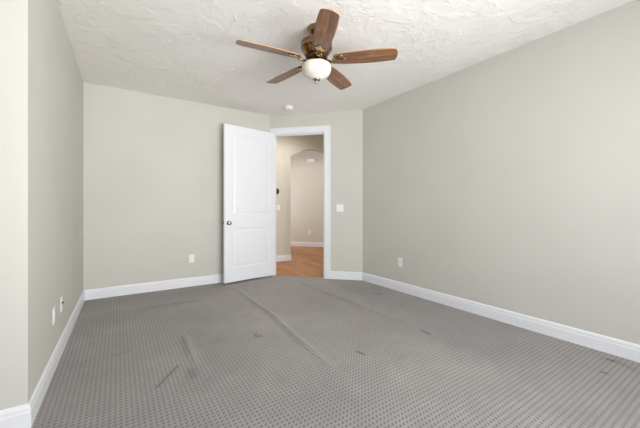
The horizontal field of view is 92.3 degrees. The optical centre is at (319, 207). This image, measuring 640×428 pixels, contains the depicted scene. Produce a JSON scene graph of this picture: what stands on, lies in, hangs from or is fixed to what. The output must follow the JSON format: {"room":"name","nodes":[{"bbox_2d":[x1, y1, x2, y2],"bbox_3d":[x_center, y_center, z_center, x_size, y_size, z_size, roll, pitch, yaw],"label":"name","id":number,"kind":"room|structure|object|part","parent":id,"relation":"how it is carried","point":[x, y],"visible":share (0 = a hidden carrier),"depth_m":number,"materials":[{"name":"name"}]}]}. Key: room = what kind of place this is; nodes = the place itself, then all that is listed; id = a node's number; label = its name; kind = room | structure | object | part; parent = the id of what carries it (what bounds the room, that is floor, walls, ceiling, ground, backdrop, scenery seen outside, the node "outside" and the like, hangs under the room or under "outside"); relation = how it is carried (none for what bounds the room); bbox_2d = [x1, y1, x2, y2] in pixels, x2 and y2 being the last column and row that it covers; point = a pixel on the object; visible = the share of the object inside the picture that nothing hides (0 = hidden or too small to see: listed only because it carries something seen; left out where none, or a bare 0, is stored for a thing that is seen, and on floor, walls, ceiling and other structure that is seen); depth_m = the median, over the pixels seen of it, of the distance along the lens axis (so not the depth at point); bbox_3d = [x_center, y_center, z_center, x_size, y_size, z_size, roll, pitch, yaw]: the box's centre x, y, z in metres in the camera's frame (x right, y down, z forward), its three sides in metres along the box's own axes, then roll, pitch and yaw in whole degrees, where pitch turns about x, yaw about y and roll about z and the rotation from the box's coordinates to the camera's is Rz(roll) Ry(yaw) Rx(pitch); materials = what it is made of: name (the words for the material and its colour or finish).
{"room":"empty bedroom","nodes":[
{"label":"empty bedroom","id":0,"kind":"room"},
{"bbox_2d":[0,0,27,409],"bbox_3d":[-2.460,-0.300,1.088,2.123,2.920,0.120,0,0,-33],"label":"wall","id":1,"kind":"structure","parent":0,"point":[13,13],"depth_m":1.59,"materials":[{"name":"grey paint"}]},
{"bbox_2d":[0,404,30,427],"bbox_3d":[-2.366,1.095,1.069,2.018,0.130,0.016,0,0,-33],"label":"baseboard","id":2,"kind":"structure","parent":1,"relation":"attached to","point":[18,416],"depth_m":1.59,"materials":[{"name":"white paint"}]},
{"bbox_2d":[28,0,82,401],"bbox_3d":[-2.306,-0.300,2.709,0.120,2.920,2.658,0,0,-33],"label":"wall","id":3,"kind":"structure","parent":0,"point":[55,81],"depth_m":2.18,"materials":[{"name":"grey paint"}]},
{"bbox_2d":[53,306,54,324],"bbox_3d":[-1.913,0.772,2.213,0.009,0.117,0.072,0,0,-33],"label":"electrical outlet","id":4,"kind":"object","parent":3,"relation":"attached to","point":[54,306],"visible":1,"depth_m":2.20,"materials":[{"name":"white plastic"}]},
{"bbox_2d":[28,290,84,426],"bbox_3d":[-2.244,1.095,2.739,0.016,0.130,2.674,0,0,-33],"label":"baseboard","id":5,"kind":"structure","parent":3,"relation":"attached to","point":[37,397],"depth_m":2.11,"materials":[{"name":"white paint"}]},
{"bbox_2d":[60,296,63,311],"bbox_3d":[-2.081,0.774,2.486,0.019,0.117,0.072,0,0,-33],"label":"outlet","id":6,"kind":"object","parent":3,"relation":"attached to","point":[61,298],"visible":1,"depth_m":2.46,"materials":[{"name":"white plastic"}]},
{"bbox_2d":[83,82,269,289],"bbox_3d":[-1.986,-0.300,4.580,2.675,2.920,0.120,0,0,-33],"label":"wall","id":7,"kind":"structure","parent":0,"point":[153,164],"depth_m":4.26,"materials":[{"name":"grey paint"}]},
{"bbox_2d":[84,274,266,299],"bbox_3d":[-1.915,1.095,4.545,2.515,0.130,0.016,0,0,-33],"label":"baseboard","id":8,"kind":"structure","parent":7,"relation":"attached to","point":[98,293],"depth_m":4.25,"materials":[{"name":"white paint"}]},
{"bbox_2d":[189,254,193,262],"bbox_3d":[-1.902,0.748,4.558,0.072,0.117,0.009,0,0,-33],"label":"electrical outlet","id":9,"kind":"object","parent":7,"relation":"attached to","point":[191,257],"visible":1,"depth_m":4.55,"materials":[{"name":"white plastic"}]},
{"bbox_2d":[276,134,323,255],"bbox_3d":[-0.679,-0.300,6.954,3.940,2.920,0.270,0,0,-33],"label":"wall","id":10,"kind":"structure","parent":0,"point":[286,146],"depth_m":6.76,"materials":[{"name":"beige paint"}]},
{"bbox_2d":[276,255,291,261],"bbox_3d":[-1.394,1.095,6.321,1.810,0.130,0.027,0,0,-33],"label":"baseboard","id":11,"kind":"structure","parent":10,"relation":"attached to","point":[279,258],"depth_m":6.71,"materials":[{"name":"white paint"}]},
{"bbox_2d":[291,151,323,241],"bbox_3d":[-0.387,-0.300,9.363,5.303,2.920,0.120,0,0,12],"label":"wall","id":12,"kind":"structure","parent":0,"point":[307,179],"depth_m":9.30,"materials":[{"name":"beige paint"}]},
{"bbox_2d":[291,242,323,246],"bbox_3d":[-0.469,1.095,9.311,4.879,0.130,0.016,0,0,12],"label":"baseboard","id":13,"kind":"structure","parent":12,"relation":"attached to","point":[311,244],"depth_m":9.27,"materials":[{"name":"white paint"}]},
{"bbox_2d":[307,159,314,162],"bbox_3d":[-0.270,-1.418,9.254,0.230,0.124,0.046,0,0,12],"label":"door chime","id":14,"kind":"object","parent":12,"relation":"attached to","point":[308,160],"visible":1,"depth_m":9.23,"materials":[{"name":"white plastic"}]},
{"bbox_2d":[270,110,362,271],"bbox_3d":[-0.071,-0.300,5.152,1.570,2.920,0.120,0,0,12],"label":"wall","id":15,"kind":"structure","parent":0,"point":[346,127],"depth_m":5.00,"materials":[{"name":"grey paint"}]},
{"bbox_2d":[223,123,275,282],"bbox_3d":[-1.099,-0.069,4.932,0.942,2.393,0.173,0,0,-44],"label":"door","id":16,"kind":"structure","parent":15,"relation":"in","point":[249,155],"depth_m":4.89,"materials":[{"name":"white paint"}]},
{"bbox_2d":[270,125,329,278],"bbox_3d":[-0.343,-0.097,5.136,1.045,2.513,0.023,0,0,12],"label":"trim","id":17,"kind":"structure","parent":15,"relation":"attached to","point":[326,128],"depth_m":5.04,"materials":[{"name":"white paint"}]},
{"bbox_2d":[336,205,342,211],"bbox_3d":[0.322,0.003,5.005,0.118,0.117,0.009,0,0,12],"label":"light switch","id":18,"kind":"object","parent":15,"relation":"attached to","point":[339,208],"visible":1,"depth_m":5.00,"materials":[{"name":"white plastic"}]},
{"bbox_2d":[330,271,361,279],"bbox_3d":[0.427,1.095,4.980,0.525,0.130,0.016,0,0,12],"label":"baseboard","id":19,"kind":"structure","parent":15,"relation":"attached to","point":[343,275],"depth_m":4.97,"materials":[{"name":"white paint"}]},
{"bbox_2d":[31,246,639,427],"bbox_3d":[-0.419,1.176,5.055,9.770,0.087,10.830,0,0,-33],"label":"floor","id":20,"kind":"structure","parent":0,"point":[277,351],"depth_m":2.25,"materials":[{"name":"grey carpet"}]},
{"bbox_2d":[57,0,633,114],"bbox_3d":[-0.718,-1.630,1.896,5.802,0.100,5.878,0,0,-33],"label":"ceiling","id":21,"kind":"structure","parent":0,"point":[188,50],"depth_m":2.90,"materials":[{"name":"white paint"}]},
{"bbox_2d":[284,105,292,110],"bbox_3d":[-0.485,-1.552,4.790,0.140,0.056,0.140,0,0,-33],"label":"smoke detector","id":22,"kind":"object","parent":21,"relation":"attached to","point":[287,107],"visible":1,"depth_m":4.75,"materials":[{"name":"white plastic"}]},
{"bbox_2d":[236,8,397,89],"bbox_3d":[-0.070,-1.334,2.695,1.312,0.492,1.323,0,0,-33],"label":"ceiling fan","id":23,"kind":"object","parent":21,"relation":"hanging from","point":[316,47],"visible":1,"depth_m":2.60,"materials":[{"name":"brown wood"}]},
{"bbox_3d":[-0.410,-1.294,2.508,0.541,0.009,0.156,0,13,-26],"label":"blade","id":24,"kind":"part","parent":23,"relation":"part of","materials":[{"name":"brown wood"}]},
{"bbox_3d":[-0.327,-1.294,2.998,0.541,0.009,0.156,0,13,46],"label":"blade","id":25,"kind":"part","parent":23,"relation":"part of","materials":[{"name":"brown wood"}]},
{"bbox_3d":[-0.031,-1.191,2.696,0.261,0.126,0.261,0,0,-33],"label":"lamp shade","id":26,"kind":"part","parent":23,"relation":"part of","materials":[{"name":"beige glass"}]},
{"bbox_3d":[0.030,-1.294,2.277,0.156,0.009,0.541,13,-2,-8],"label":"blade","id":27,"kind":"part","parent":23,"relation":"part of","materials":[{"name":"brown wood"}]},
{"bbox_3d":[0.165,-1.294,3.070,0.156,0.009,0.541,-15,-7,27],"label":"blade","id":28,"kind":"part","parent":23,"relation":"part of","materials":[{"name":"brown wood"}]},
{"bbox_3d":[0.386,-1.294,2.625,0.541,0.009,0.156,0,-13,10],"label":"blade","id":29,"kind":"part","parent":23,"relation":"part of","materials":[{"name":"brown wood"}]},
{"bbox_2d":[363,0,639,344],"bbox_3d":[2.044,-0.300,2.975,0.120,2.920,4.768,0,0,-33],"label":"wall","id":30,"kind":"structure","parent":0,"point":[509,180],"depth_m":2.98,"materials":[{"name":"grey paint"}]},
{"bbox_2d":[398,258,401,266],"bbox_3d":[1.114,0.755,4.274,0.009,0.117,0.072,0,0,-33],"label":"electrical outlet","id":31,"kind":"object","parent":30,"relation":"attached to","point":[399,259],"visible":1,"depth_m":4.27,"materials":[{"name":"white plastic"}]},
{"bbox_2d":[362,272,639,362],"bbox_3d":[1.955,1.095,2.988,0.016,0.130,4.648,0,0,-33],"label":"baseboard","id":32,"kind":"structure","parent":30,"relation":"attached to","point":[620,348],"depth_m":2.95,"materials":[{"name":"white paint"}]}
]}

